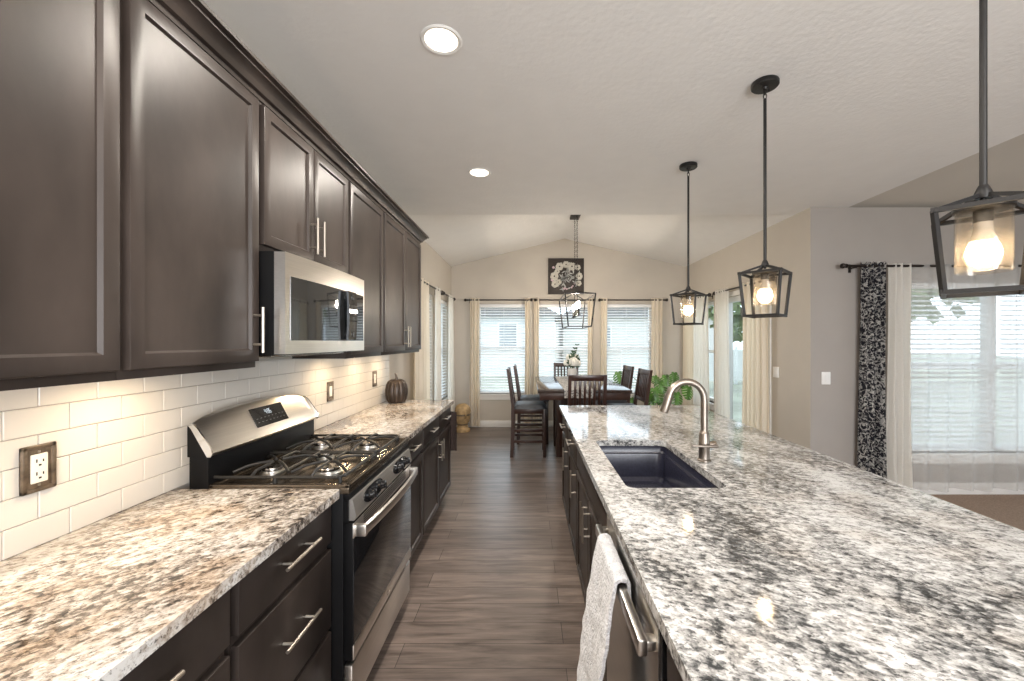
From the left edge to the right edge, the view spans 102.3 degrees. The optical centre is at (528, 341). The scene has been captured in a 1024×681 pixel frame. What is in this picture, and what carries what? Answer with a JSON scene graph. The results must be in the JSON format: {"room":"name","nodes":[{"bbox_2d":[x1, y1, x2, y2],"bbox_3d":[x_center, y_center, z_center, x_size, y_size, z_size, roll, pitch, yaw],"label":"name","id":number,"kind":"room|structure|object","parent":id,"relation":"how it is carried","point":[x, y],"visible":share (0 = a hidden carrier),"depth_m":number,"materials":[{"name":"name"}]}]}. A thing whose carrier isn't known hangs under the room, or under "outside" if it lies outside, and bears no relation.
{"room":"kitchen","nodes":[
{"label":"kitchen","id":0,"kind":"room"},
{"bbox_2d":[176,241,450,488],"bbox_3d":[-1.395,0.091,2.300,0.150,2.743,9.800,0,0,0],"label":"wall","id":1,"kind":"structure","parent":0,"point":[435,270],"depth_m":5.66,"materials":[{"name":"beige paint"}]},
{"bbox_2d":[0,0,119,390],"bbox_3d":[-1.138,-0.413,0.688,0.360,1.018,0.655,0,0,0],"label":"upper cabinet","id":2,"kind":"object","parent":1,"relation":"attached to","point":[60,59],"visible":1,"depth_m":0.88,"materials":[{"name":"brown wood"}]},
{"bbox_2d":[116,0,264,379],"bbox_3d":[-1.138,-0.413,1.276,0.360,1.018,0.518,0,0,0],"label":"upper cabinet","id":3,"kind":"object","parent":1,"relation":"attached to","point":[189,130],"visible":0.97,"depth_m":1.19,"materials":[{"name":"brown wood"}]},
{"bbox_2d":[0,355,388,560],"bbox_3d":[-1.316,0.322,1.940,0.008,0.452,3.880,0,0,0],"label":"backsplash","id":4,"kind":"structure","parent":1,"relation":"attached to","point":[122,444],"depth_m":1.32,"materials":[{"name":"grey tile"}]},
{"bbox_2d":[19,441,56,495],"bbox_3d":[-1.306,0.337,1.098,0.011,0.124,0.078,0,0,0],"label":"wall outlet","id":5,"kind":"object","parent":4,"relation":"attached to","point":[37,463],"visible":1,"depth_m":1.09,"materials":[{"name":"brown"}]},
{"bbox_2d":[30,452,47,483],"bbox_3d":[-1.306,0.337,1.098,0.010,0.076,0.038,0,0,0],"label":"receptacle","id":6,"kind":"object","parent":5,"relation":"attached to","point":[38,460],"depth_m":1.10,"materials":[{"name":"beige plastic"}]},
{"bbox_2d":[327,381,333,401],"bbox_3d":[-1.306,0.328,2.715,0.012,0.128,0.080,0,0,0],"label":"wall switch","id":7,"kind":"object","parent":4,"relation":"attached to","point":[330,385],"visible":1,"depth_m":2.71,"materials":[{"name":"brown"}]},
{"bbox_2d":[372,371,376,386],"bbox_3d":[-1.306,0.316,3.500,0.011,0.130,0.080,0,0,0],"label":"wall outlet","id":8,"kind":"object","parent":4,"relation":"attached to","point":[374,373],"visible":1,"depth_m":3.48,"materials":[{"name":"brown"}]},
{"bbox_2d":[259,101,347,273],"bbox_3d":[-1.138,-0.632,1.916,0.360,0.579,0.751,0,0,0],"label":"upper cabinet","id":9,"kind":"object","parent":1,"relation":"attached to","point":[303,198],"visible":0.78,"depth_m":1.79,"materials":[{"name":"brown wood"}]},
{"bbox_2d":[259,251,363,357],"bbox_3d":[-1.088,-0.139,1.917,0.439,0.404,0.742,0,0,0],"label":"microwave","id":10,"kind":"object","parent":9,"relation":"attached to","point":[312,307],"visible":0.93,"depth_m":1.68,"materials":[{"name":"silver metal"}]},
{"bbox_2d":[292,180,382,358],"bbox_3d":[-1.138,-0.413,2.569,0.360,1.018,0.545,0,0,0],"label":"upper cabinet","id":11,"kind":"object","parent":1,"relation":"attached to","point":[365,218],"visible":0.4,"depth_m":2.56,"materials":[{"name":"brown wood"}]},
{"bbox_2d":[381,212,420,354],"bbox_3d":[-1.138,-0.413,3.340,0.360,1.018,0.990,0,0,0],"label":"upper cabinet","id":12,"kind":"object","parent":1,"relation":"attached to","point":[401,252],"visible":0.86,"depth_m":3.21,"materials":[{"name":"brown wood"}]},
{"bbox_2d":[148,0,428,243],"bbox_3d":[-1.131,-0.949,2.104,0.374,0.080,3.608,0,0,0],"label":"crown molding","id":13,"kind":"structure","parent":12,"relation":"attached to","point":[196,19],"depth_m":1.55,"materials":[{"name":"brown wood"}]},
{"bbox_2d":[421,280,443,293],"bbox_3d":[-1.264,-0.692,5.100,0.112,0.080,1.604,0,0,0],"label":"curtain rod","id":14,"kind":"object","parent":1,"relation":"attached to","point":[442,292],"visible":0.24,"depth_m":5.23,"materials":[{"name":"brown metal"}]},
{"bbox_2d":[413,278,429,399],"bbox_3d":[-1.236,0.350,4.742,0.064,2.165,0.703,0,0,0],"label":"curtain","id":15,"kind":"object","parent":14,"relation":"hanging from","point":[421,385],"visible":0.39,"depth_m":4.75,"materials":[{"name":"beige fabric"}]},
{"bbox_2d":[434,286,441,399],"bbox_3d":[-1.236,0.350,5.631,0.066,2.165,0.360,0,0,0],"label":"curtain","id":16,"kind":"object","parent":14,"relation":"hanging from","point":[437,379],"visible":0.59,"depth_m":5.52,"materials":[{"name":"white fabric"}]},
{"bbox_2d":[441,306,447,399],"bbox_3d":[-1.370,0.178,6.350,0.170,1.640,0.800,0,0,0],"label":"window","id":17,"kind":"structure","parent":1,"relation":"in","point":[444,398],"depth_m":6.67,"materials":[{"name":"white glass"}]},
{"bbox_2d":[441,300,446,398],"bbox_3d":[-1.355,0.124,6.350,0.056,1.524,0.728,0,0,0],"label":"window blind","id":18,"kind":"object","parent":17,"relation":"attached to","point":[443,303],"visible":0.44,"depth_m":6.59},
{"bbox_3d":[-1.264,-0.692,6.410,0.112,0.080,0.904,0,0,0],"label":"curtain rod","id":19,"kind":"object","parent":1,"relation":"attached to","visible":0},
{"bbox_2d":[448,294,454,411],"bbox_3d":[-1.234,0.350,6.552,0.062,2.165,0.423,0,0,0],"label":"curtain","id":20,"kind":"object","parent":19,"relation":"hanging from","point":[451,383],"visible":0.77,"depth_m":6.55,"materials":[{"name":"white fabric"}]},
{"bbox_2d":[366,427,585,680],"bbox_3d":[0.620,1.513,2.300,4.180,0.100,9.800,0,0,0],"label":"floor","id":21,"kind":"structure","parent":0,"point":[495,593],"depth_m":2.53,"materials":[{"name":"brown wood"}]},
{"bbox_2d":[120,589,229,680],"bbox_3d":[-1.003,1.021,0.746,0.630,0.884,0.530,0,0,0],"label":"base cabinet","id":22,"kind":"object","parent":21,"relation":"on","point":[196,652],"visible":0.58,"depth_m":0.90,"materials":[{"name":"brown wood"}]},
{"bbox_2d":[224,506,330,680],"bbox_3d":[-1.003,1.021,1.274,0.630,0.884,0.503,0,0,0],"label":"base cabinet","id":23,"kind":"object","parent":21,"relation":"on","point":[280,611],"visible":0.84,"depth_m":1.23,"materials":[{"name":"brown wood"}]},
{"bbox_2d":[0,489,338,680],"bbox_3d":[-1.009,0.564,0.765,0.622,0.031,1.530,0,0,0],"label":"countertop","id":24,"kind":"structure","parent":23,"relation":"on","point":[91,602],"depth_m":0.97,"materials":[{"name":"beige stone"}]},
{"bbox_2d":[187,394,417,680],"bbox_3d":[-0.922,0.865,1.913,0.684,1.196,0.778,0,0,0],"label":"gas range","id":25,"kind":"object","parent":21,"relation":"on","point":[268,442],"visible":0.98,"depth_m":1.70,"materials":[{"name":"silver metal"}]},
{"bbox_2d":[209,437,408,493],"bbox_3d":[-0.928,0.551,1.913,0.525,0.037,0.762,0,0,0],"label":"cooktop","id":26,"kind":"object","parent":25,"relation":"in","point":[351,483],"depth_m":1.73,"materials":[{"name":"black metal"}]},
{"bbox_2d":[408,429,422,559],"bbox_3d":[-1.003,1.021,2.570,0.630,0.884,0.538,0,0,0],"label":"base cabinet","id":27,"kind":"object","parent":21,"relation":"on","point":[415,445],"visible":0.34,"depth_m":2.70,"materials":[{"name":"brown wood"}]},
{"bbox_2d":[420,406,450,534],"bbox_3d":[-1.003,1.021,3.345,0.630,0.884,1.008,0,0,0],"label":"base cabinet","id":28,"kind":"object","parent":21,"relation":"on","point":[436,450],"visible":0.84,"depth_m":3.25,"materials":[{"name":"brown wood"}]},
{"bbox_2d":[314,400,453,440],"bbox_3d":[-1.009,0.564,3.083,0.622,0.031,1.574,0,0,0],"label":"countertop","id":29,"kind":"structure","parent":28,"relation":"on","point":[407,418],"depth_m":2.90,"materials":[{"name":"beige stone"}]},
{"bbox_2d":[385,373,407,402],"bbox_3d":[-1.185,0.416,3.700,0.202,0.265,0.196,0,0,0],"label":"pumpkin","id":30,"kind":"object","parent":29,"relation":"on","point":[396,390],"visible":1,"depth_m":3.63,"materials":[{"name":"brown metal"}]},
{"bbox_2d":[449,411,456,450],"bbox_3d":[-0.802,0.857,3.864,0.258,0.412,0.020,0,0,0],"label":"hanging cloth","id":31,"kind":"object","parent":28,"relation":"hanging from","point":[453,422],"visible":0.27,"depth_m":3.86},
{"bbox_2d":[455,403,470,432],"bbox_3d":[-1.075,1.238,6.720,0.262,0.450,0.262,0,0,20],"label":"basket","id":32,"kind":"object","parent":21,"relation":"on","point":[463,410],"visible":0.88,"depth_m":6.62,"materials":[{"name":"beige wicker"}]},
{"bbox_2d":[506,367,546,457],"bbox_3d":[-0.022,0.905,5.390,0.515,1.115,0.420,0,0,0],"label":"counter chair","id":33,"kind":"object","parent":21,"relation":"on","point":[517,407],"visible":1,"depth_m":5.19,"materials":[{"name":"brown wood"}]},
{"bbox_2d":[513,364,548,444],"bbox_3d":[0.041,0.905,6.050,0.515,1.115,0.420,0,0,0],"label":"counter chair","id":34,"kind":"object","parent":21,"relation":"on","point":[527,397],"visible":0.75,"depth_m":5.85,"materials":[{"name":"brown wood"}]},
{"bbox_2d":[559,416,568,522],"bbox_3d":[0.577,1.021,3.243,0.656,0.884,0.523,0,0,0],"label":"base cabinet","id":35,"kind":"object","parent":21,"relation":"on","point":[564,427],"visible":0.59,"depth_m":3.26,"materials":[{"name":"brown wood"}]},
{"bbox_2d":[559,405,1023,680],"bbox_3d":[0.848,0.564,1.595,1.170,0.031,3.890,0,0,0],"label":"countertop","id":36,"kind":"structure","parent":35,"relation":"on","point":[802,563],"depth_m":1.01,"materials":[{"name":"grey stone"}]},
{"bbox_2d":[599,446,717,487],"bbox_3d":[0.561,0.679,1.913,0.426,0.200,0.787,0,0,0],"label":"sink","id":37,"kind":"object","parent":36,"relation":"in","point":[637,466],"visible":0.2,"depth_m":2.26,"materials":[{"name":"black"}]},
{"bbox_2d":[660,378,718,462],"bbox_3d":[0.734,0.359,1.882,0.258,0.378,0.086,0,0,0],"label":"kitchen faucet","id":38,"kind":"object","parent":36,"relation":"on","point":[704,445],"visible":1,"depth_m":1.88,"materials":[{"name":"silver metal"}]},
{"bbox_2d":[554,363,578,375],"bbox_3d":[0.615,0.905,6.535,0.420,1.115,0.515,0,0,0],"label":"counter chair","id":39,"kind":"object","parent":21,"relation":"on","point":[557,365],"visible":0.1,"depth_m":6.75,"materials":[{"name":"brown wood"}]},
{"bbox_2d":[565,429,577,564],"bbox_3d":[0.577,1.021,2.716,0.656,0.884,0.526,0,0,0],"label":"base cabinet","id":40,"kind":"object","parent":21,"relation":"on","point":[572,449],"visible":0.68,"depth_m":2.70,"materials":[{"name":"brown wood"}]},
{"bbox_2d":[535,377,631,456],"bbox_3d":[0.632,1.003,5.480,1.055,0.920,1.760,0,0,0],"label":"dining table","id":41,"kind":"object","parent":21,"relation":"on","point":[548,388],"visible":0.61,"depth_m":5.15,"materials":[{"name":"brown wood"}]},
{"bbox_2d":[554,376,592,397],"bbox_3d":[0.565,0.584,5.480,0.330,0.092,1.796,0,0,0],"label":"table runner","id":42,"kind":"object","parent":41,"relation":"on","point":[563,380],"visible":0.57,"depth_m":4.81,"materials":[{"name":"fabric"}]},
{"bbox_2d":[563,344,580,374],"bbox_3d":[0.625,0.285,5.879,0.258,0.505,0.234,0,0,0],"label":"flower vase","id":43,"kind":"object","parent":42,"relation":"on","point":[572,359],"visible":0.98,"depth_m":5.83,"materials":[{"name":"white ceramic"}]},
{"bbox_2d":[568,375,606,404],"bbox_3d":[0.616,0.905,4.535,0.420,1.115,0.515,0,0,0],"label":"counter chair","id":44,"kind":"object","parent":21,"relation":"on","point":[575,378],"visible":0.17,"depth_m":4.30,"materials":[{"name":"brown wood"}]},
{"bbox_2d":[577,449,606,680],"bbox_3d":[0.577,1.021,1.972,0.656,0.884,0.960,0,0,0],"label":"base cabinet","id":45,"kind":"object","parent":21,"relation":"on","point":[591,511],"visible":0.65,"depth_m":2.00,"materials":[{"name":"brown wood"}]},
{"bbox_2d":[601,365,633,404],"bbox_3d":[1.199,0.905,5.902,0.515,1.115,0.420,0,0,-4],"label":"counter chair","id":46,"kind":"object","parent":21,"relation":"on","point":[628,371],"visible":0.19,"depth_m":5.79,"materials":[{"name":"brown wood"}]},
{"bbox_2d":[607,368,652,404],"bbox_3d":[1.229,0.905,5.163,0.515,1.115,0.420,0,0,-5],"label":"counter chair","id":47,"kind":"object","parent":21,"relation":"on","point":[644,377],"visible":0.36,"depth_m":5.17,"materials":[{"name":"brown wood"}]},
{"bbox_2d":[595,515,666,680],"bbox_3d":[0.569,1.024,1.180,0.662,0.879,0.612,0,0,0],"label":"dishwasher","id":48,"kind":"object","parent":21,"relation":"on","point":[637,651],"visible":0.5,"depth_m":1.07,"materials":[{"name":"silver metal"}]},
{"bbox_2d":[577,533,630,680],"bbox_3d":[0.208,0.929,1.224,0.135,0.599,0.310,0,0,0],"label":"hand towel","id":49,"kind":"object","parent":48,"relation":"hanging from","point":[607,569],"visible":0.98,"depth_m":1.22,"materials":[{"name":"fabric"}]},
{"bbox_2d":[613,371,692,404],"bbox_3d":[1.877,0.957,6.231,1.140,1.013,0.498,0,0,0],"label":"monstera plant","id":50,"kind":"object","parent":21,"relation":"on","point":[654,397],"visible":0.52,"depth_m":6.10,"materials":[{"name":"green plant"}]},
{"bbox_2d":[667,647,682,680],"bbox_3d":[0.577,1.021,0.581,0.656,0.884,0.560,0,0,0],"label":"base cabinet","id":51,"kind":"object","parent":21,"relation":"on","point":[673,674],"visible":0.1,"depth_m":0.82,"materials":[{"name":"brown wood"}]},
{"bbox_2d":[451,239,685,420],"bbox_3d":[0.685,-0.162,7.125,4.310,3.250,0.150,0,0,0],"label":"wall","id":52,"kind":"structure","parent":0,"point":[523,273],"depth_m":7.05,"materials":[{"name":"beige paint"}]},
{"bbox_2d":[464,298,532,302],"bbox_3d":[-0.509,-0.692,6.994,1.166,0.080,0.112,0,0,0],"label":"curtain rod","id":53,"kind":"object","parent":52,"relation":"attached to","point":[465,299],"visible":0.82,"depth_m":6.96,"materials":[{"name":"brown metal"}]},
{"bbox_2d":[469,298,479,426],"bbox_3d":[-0.911,0.350,6.968,0.193,2.165,0.058,0,0,0],"label":"curtain","id":54,"kind":"object","parent":53,"relation":"hanging from","point":[474,397],"visible":0.98,"depth_m":6.96,"materials":[{"name":"beige fabric"}]},
{"bbox_2d":[524,298,530,422],"bbox_3d":[-0.021,0.350,6.963,0.105,2.165,0.050,0,0,17],"label":"curtain","id":55,"kind":"object","parent":53,"relation":"hanging from","point":[527,303],"visible":0.81,"depth_m":6.97,"materials":[{"name":"beige fabric"}]},
{"bbox_2d":[479,308,524,399],"bbox_3d":[-0.422,0.178,7.100,0.965,1.640,0.170,0,0,0],"label":"window","id":56,"kind":"structure","parent":52,"relation":"in","point":[489,396],"depth_m":7.12,"materials":[{"name":"white plastic"}]},
{"bbox_2d":[479,304,524,392],"bbox_3d":[-0.422,0.124,7.085,0.893,1.524,0.056,0,0,0],"label":"window blind","id":57,"kind":"object","parent":56,"relation":"attached to","point":[481,305],"visible":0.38,"depth_m":7.08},
{"bbox_2d":[468,421,552,426],"bbox_3d":[0.685,1.408,7.043,4.010,0.110,0.015,0,0,0],"label":"baseboard","id":58,"kind":"structure","parent":52,"relation":"attached to","point":[482,423],"depth_m":7.04,"materials":[{"name":"white paint"}]},
{"bbox_2d":[539,347,587,348],"bbox_3d":[0.610,0.178,7.100,1.010,1.640,0.170,0,0,0],"label":"window","id":59,"kind":"structure","parent":52,"relation":"in","point":[539,347],"depth_m":7.14,"materials":[{"name":"white plastic"}]},
{"bbox_2d":[539,304,587,376],"bbox_3d":[0.610,0.124,7.085,0.938,1.524,0.056,0,0,0],"label":"window blind","id":60,"kind":"object","parent":52,"relation":"attached to","point":[540,305],"visible":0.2,"depth_m":7.08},
{"bbox_2d":[534,299,595,302],"bbox_3d":[0.613,-0.692,6.994,1.049,0.080,0.112,0,0,0],"label":"curtain rod","id":61,"kind":"object","parent":52,"relation":"attached to","point":[534,299],"visible":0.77,"depth_m":6.96,"materials":[{"name":"brown metal"}]},
{"bbox_2d":[533,298,539,426],"bbox_3d":[0.132,0.350,6.968,0.114,2.165,0.049,0,0,6],"label":"curtain","id":62,"kind":"object","parent":61,"relation":"hanging from","point":[536,303],"visible":0.7,"depth_m":6.96,"materials":[{"name":"beige fabric"}]},
{"bbox_2d":[587,298,592,374],"bbox_3d":[1.039,0.350,6.965,0.106,2.165,0.049,0,0,14],"label":"curtain","id":63,"kind":"object","parent":61,"relation":"hanging from","point":[590,303],"visible":0.57,"depth_m":6.97,"materials":[{"name":"beige fabric"}]},
{"bbox_2d":[548,258,583,293],"bbox_3d":[0.640,-1.112,7.030,0.610,0.610,0.037,0,0,0],"label":"picture","id":64,"kind":"object","parent":52,"relation":"attached to","point":[561,271],"visible":0.95,"depth_m":7.02,"materials":[{"name":"grey paint"}]},
{"bbox_2d":[550,272,557,279],"bbox_3d":[0.440,-1.112,7.019,0.140,0.145,0.005,0,0,0],"label":"flower","id":65,"kind":"object","parent":64,"relation":"on","point":[553,275],"depth_m":7.02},
{"bbox_2d":[568,262,575,270],"bbox_3d":[0.740,-1.277,7.019,0.142,0.142,0.005,0,0,0],"label":"flower","id":66,"kind":"object","parent":64,"relation":"on","point":[571,265],"depth_m":7.02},
{"bbox_2d":[607,308,651,398],"bbox_3d":[1.683,0.178,7.100,0.955,1.640,0.170,0,0,0],"label":"window","id":67,"kind":"structure","parent":52,"relation":"in","point":[632,394],"depth_m":7.14,"materials":[{"name":"white plastic"}]},
{"bbox_2d":[607,304,651,392],"bbox_3d":[1.683,0.124,7.085,0.883,1.524,0.056,0,0,0],"label":"window blind","id":68,"kind":"object","parent":67,"relation":"attached to","point":[645,306],"visible":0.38,"depth_m":7.07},
{"bbox_2d":[598,298,667,301],"bbox_3d":[1.770,-0.692,6.994,1.184,0.080,0.112,0,0,0],"label":"curtain rod","id":69,"kind":"object","parent":52,"relation":"attached to","point":[599,299],"visible":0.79,"depth_m":6.96,"materials":[{"name":"brown metal"}]},
{"bbox_2d":[601,298,606,374],"bbox_3d":[1.274,0.350,6.965,0.130,2.165,0.049,0,0,9],"label":"curtain","id":70,"kind":"object","parent":69,"relation":"hanging from","point":[603,303],"visible":0.56,"depth_m":6.97,"materials":[{"name":"beige fabric"}]},
{"bbox_2d":[650,298,662,404],"bbox_3d":[2.175,0.350,6.967,0.225,2.165,0.060,0,0,0],"label":"curtain","id":71,"kind":"object","parent":69,"relation":"hanging from","point":[656,306],"visible":0.63,"depth_m":6.96,"materials":[{"name":"beige fabric"}]},
{"bbox_2d":[408,215,792,266],"bbox_3d":[0.685,-1.571,5.630,4.310,0.651,3.140,0,0,0],"label":"vault","id":72,"kind":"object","parent":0,"point":[458,239],"visible":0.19,"depth_m":5.68,"materials":[{"name":"paint"}]},
{"bbox_2d":[559,215,595,328],"bbox_3d":[0.645,-0.967,5.600,0.397,1.562,0.977,0,0,0],"label":"lantern chandelier","id":73,"kind":"object","parent":72,"relation":"hanging from","point":[576,310],"visible":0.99,"depth_m":5.50,"materials":[{"name":"black metal"}]},
{"bbox_2d":[203,0,1023,214],"bbox_3d":[2.840,-2.049,0.780,8.620,1.537,6.760,0,0,0],"label":"ceiling","id":74,"kind":"structure","parent":0,"point":[570,107],"depth_m":2.17,"materials":[{"name":"paint"}]},
{"bbox_2d":[420,24,461,54],"bbox_3d":[-0.370,-1.277,1.749,0.176,0.008,0.176,0,0,0],"label":"recessed light","id":75,"kind":"object","parent":74,"relation":"in","point":[437,38],"visible":1,"depth_m":1.74,"materials":[{"name":"white paint"}]},
{"bbox_2d":[468,168,490,177],"bbox_3d":[-0.372,-1.277,3.120,0.176,0.008,0.176,0,0,0],"label":"recessed light","id":76,"kind":"object","parent":74,"relation":"in","point":[475,172],"visible":1,"depth_m":3.11,"materials":[{"name":"white paint"}]},
{"bbox_2d":[670,161,706,324],"bbox_3d":[1.158,-0.700,2.985,0.195,1.159,0.195,0,0,45],"label":"pendant light","id":77,"kind":"object","parent":74,"relation":"hanging from","point":[691,165],"visible":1,"depth_m":2.98,"materials":[{"name":"black metal"}]},
{"bbox_2d":[680,291,696,298],"bbox_3d":[1.158,-0.337,2.985,0.114,0.064,0.114,0,0,0],"label":"socket","id":78,"kind":"object","parent":77,"relation":"attached to","point":[689,296],"depth_m":2.97,"materials":[{"name":"black metal"}]},
{"bbox_2d":[737,75,792,317],"bbox_3d":[1.168,-0.700,2.035,0.195,1.159,0.195,0,0,45],"label":"pendant light","id":79,"kind":"object","parent":74,"relation":"hanging from","point":[763,85],"visible":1,"depth_m":2.03,"materials":[{"name":"black metal"}]},
{"bbox_2d":[752,267,777,279],"bbox_3d":[1.168,-0.337,2.035,0.114,0.064,0.114,0,0,0],"label":"socket","id":80,"kind":"object","parent":79,"relation":"attached to","point":[764,275],"depth_m":2.02,"materials":[{"name":"black metal"}]},
{"bbox_2d":[930,0,1023,298],"bbox_3d":[1.168,-0.700,1.058,0.195,1.159,0.195,0,0,45],"label":"pendant light","id":81,"kind":"object","parent":74,"relation":"hanging from","point":[984,249],"visible":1,"depth_m":1.05,"materials":[{"name":"black metal"}]},
{"bbox_2d":[952,198,1017,223],"bbox_3d":[1.168,-0.337,1.058,0.114,0.064,0.114,0,0,0],"label":"socket","id":82,"kind":"object","parent":81,"relation":"attached to","point":[982,214],"depth_m":1.05,"materials":[{"name":"black metal"}]},
{"bbox_2d":[686,207,810,448],"bbox_3d":[2.765,0.091,5.490,0.150,2.743,3.119,0,0,0],"label":"wall","id":83,"kind":"structure","parent":0,"point":[788,240],"depth_m":4.30,"materials":[{"name":"beige paint"}]},
{"bbox_2d":[708,302,714,409],"bbox_3d":[2.740,0.201,6.420,0.170,1.595,0.940,0,0,0],"label":"window","id":84,"kind":"structure","parent":83,"relation":"in","point":[711,405],"depth_m":6.18,"materials":[{"name":"white plastic"}]},
{"bbox_2d":[729,295,740,419],"bbox_3d":[2.751,0.423,5.170,0.098,2.040,1.100,0,0,0],"label":"door","id":85,"kind":"structure","parent":83,"relation":"in","point":[734,299],"depth_m":5.65,"materials":[{"name":"white plastic"}]},
{"bbox_2d":[712,276,776,294],"bbox_3d":[2.631,-0.662,5.070,0.117,0.080,1.424,0,0,0],"label":"curtain rod","id":86,"kind":"object","parent":83,"relation":"attached to","point":[773,278],"visible":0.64,"depth_m":4.72,"materials":[{"name":"brown metal"}]},
{"bbox_2d":[714,288,729,417],"bbox_3d":[2.600,0.365,5.542,0.072,2.135,0.346,0,0,0],"label":"curtain","id":87,"kind":"object","parent":86,"relation":"hanging from","point":[722,373],"visible":0.78,"depth_m":5.48,"materials":[{"name":"white fabric"}]},
{"bbox_2d":[742,279,768,432],"bbox_3d":[2.600,0.365,4.741,0.073,2.135,0.513,0,0,0],"label":"curtain","id":88,"kind":"object","parent":86,"relation":"hanging from","point":[755,390],"visible":0.66,"depth_m":4.73,"materials":[{"name":"beige fabric"}]},
{"bbox_2d":[729,282,770,433],"bbox_3d":[2.683,0.403,5.170,0.014,2.120,1.220,0,0,0],"label":"trim","id":89,"kind":"structure","parent":83,"relation":"attached to","point":[737,292],"depth_m":4.57,"materials":[{"name":"white paint"}]},
{"bbox_2d":[773,367,778,377],"bbox_3d":[2.684,0.333,4.475,0.011,0.116,0.105,0,0,0],"label":"wall switch","id":90,"kind":"object","parent":83,"relation":"attached to","point":[775,369],"visible":1,"depth_m":4.46,"materials":[{"name":"white paint"}]},
{"bbox_3d":[2.631,-0.662,6.430,0.117,0.080,1.064,0,0,0],"label":"curtain rod","id":91,"kind":"object","parent":83,"relation":"attached to","visible":0},
{"bbox_2d":[682,297,693,404],"bbox_3d":[2.600,0.365,6.691,0.074,2.135,0.410,0,0,0],"label":"curtain","id":92,"kind":"object","parent":91,"relation":"hanging from","point":[688,330],"visible":0.53,"depth_m":6.63,"materials":[{"name":"beige fabric"}]},
{"bbox_2d":[693,293,709,410],"bbox_3d":[2.600,0.365,6.221,0.073,2.135,0.492,0,0,0],"label":"curtain","id":93,"kind":"object","parent":91,"relation":"hanging from","point":[701,339],"visible":0.62,"depth_m":6.22,"materials":[{"name":"white fabric"}]},
{"bbox_2d":[811,207,1023,481],"bbox_3d":[4.846,0.091,4.005,4.309,2.743,0.150,0,0,0],"label":"wall","id":94,"kind":"structure","parent":0,"point":[839,235],"depth_m":3.93,"materials":[{"name":"grey paint"}]},
{"bbox_2d":[821,372,830,384],"bbox_3d":[2.835,0.350,3.925,0.085,0.120,0.011,0,0,0],"label":"wall switch","id":95,"kind":"object","parent":94,"relation":"attached to","point":[825,376],"visible":1,"depth_m":3.92,"materials":[{"name":"white paint"}]},
{"bbox_2d":[840,263,1021,272],"bbox_3d":[4.360,-0.695,3.872,2.904,0.080,0.116,0,0,0],"label":"curtain rod","id":96,"kind":"object","parent":94,"relation":"attached to","point":[843,265],"visible":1,"depth_m":3.83,"materials":[{"name":"brown metal"}]},
{"bbox_2d":[857,261,886,477],"bbox_3d":[3.212,0.345,3.844,0.261,2.175,0.080,0,0,0],"label":"curtain","id":97,"kind":"object","parent":96,"relation":"hanging from","point":[871,426],"visible":0.88,"depth_m":3.83,"materials":[{"name":"fabric"}]},
{"bbox_2d":[886,263,912,487],"bbox_3d":[3.459,0.353,3.842,0.238,2.160,0.065,0,0,0],"label":"curtain","id":98,"kind":"object","parent":96,"relation":"hanging from","point":[898,401],"visible":0.94,"depth_m":3.84,"materials":[{"name":"white fabric"}]},
{"bbox_2d":[911,283,1023,463],"bbox_3d":[4.550,0.298,3.980,1.960,1.730,0.170,0,0,0],"label":"window","id":99,"kind":"structure","parent":94,"relation":"in","point":[983,457],"depth_m":4.00,"materials":[{"name":"white plastic"}]},
{"bbox_2d":[911,283,994,450],"bbox_3d":[4.035,0.244,3.965,0.858,1.614,0.056,0,0,0],"label":"window blind","id":100,"kind":"object","parent":99,"relation":"attached to","point":[913,285],"visible":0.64,"depth_m":3.96,"materials":[{"name":"plastic"}]},
{"bbox_2d":[997,283,1023,450],"bbox_3d":[5.015,0.244,3.965,0.958,1.614,0.056,0,0,0],"label":"window blind","id":101,"kind":"object","parent":99,"relation":"attached to","point":[1016,353],"visible":0.81,"depth_m":3.96,"materials":[{"name":"plastic"}]},
{"bbox_2d":[913,482,1023,493],"bbox_3d":[4.845,1.399,3.922,4.310,0.112,0.015,0,0,0],"label":"baseboard","id":102,"kind":"structure","parent":94,"relation":"attached to","point":[925,487],"depth_m":3.92,"materials":[{"name":"white paint"}]},
{"bbox_2d":[928,494,1023,530],"bbox_3d":[4.550,1.509,0.665,4.900,0.108,6.530,0,0,0],"label":"floor","id":103,"kind":"structure","parent":0,"point":[1008,509],"depth_m":3.68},
{"label":"outside","id":104,"kind":"structure","parent":0,"visible":0},
{"bbox_2d":[481,355,1023,444],"bbox_3d":[0.000,1.938,25.000,120.000,0.250,130.000,0,0,0],"label":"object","id":105,"kind":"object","parent":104,"point":[737,388],"depth_m":14.36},
{"bbox_2d":[481,308,560,374],"bbox_3d":[-3.600,-1.212,26.000,10.800,6.050,8.800,0,0,0],"label":"house","id":106,"kind":"structure","parent":105,"relation":"on","point":[481,308],"depth_m":22.00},
{"bbox_2d":[555,306,713,369],"bbox_3d":[7.200,-1.312,30.000,10.800,6.250,8.800,0,0,0],"label":"house","id":107,"kind":"structure","parent":105,"relation":"on","point":[710,322],"depth_m":26.00,"materials":[{"name":"beige"}]},
{"bbox_2d":[621,346,742,383],"bbox_3d":[10.000,1.018,17.500,12.120,1.610,0.160,0,0,0],"label":"fence","id":108,"kind":"object","parent":105,"relation":"on","point":[737,354],"visible":0.14,"depth_m":17.48,"materials":[{"name":"white plastic"}]},
{"bbox_2d":[708,302,742,342],"bbox_3d":[7.197,-0.565,13.515,3.477,4.786,3.536,0,0,0],"label":"tree","id":109,"kind":"object","parent":105,"relation":"on","point":[737,315],"visible":0.08,"depth_m":13.46,"materials":[{"name":"green plant"}]},
{"bbox_2d":[911,289,979,323],"bbox_3d":[8.563,-0.955,9.475,3.831,5.565,3.676,0,0,0],"label":"tree","id":110,"kind":"object","parent":105,"relation":"on","point":[912,293],"visible":0.03,"depth_m":8.87,"materials":[{"name":"grey plant"}]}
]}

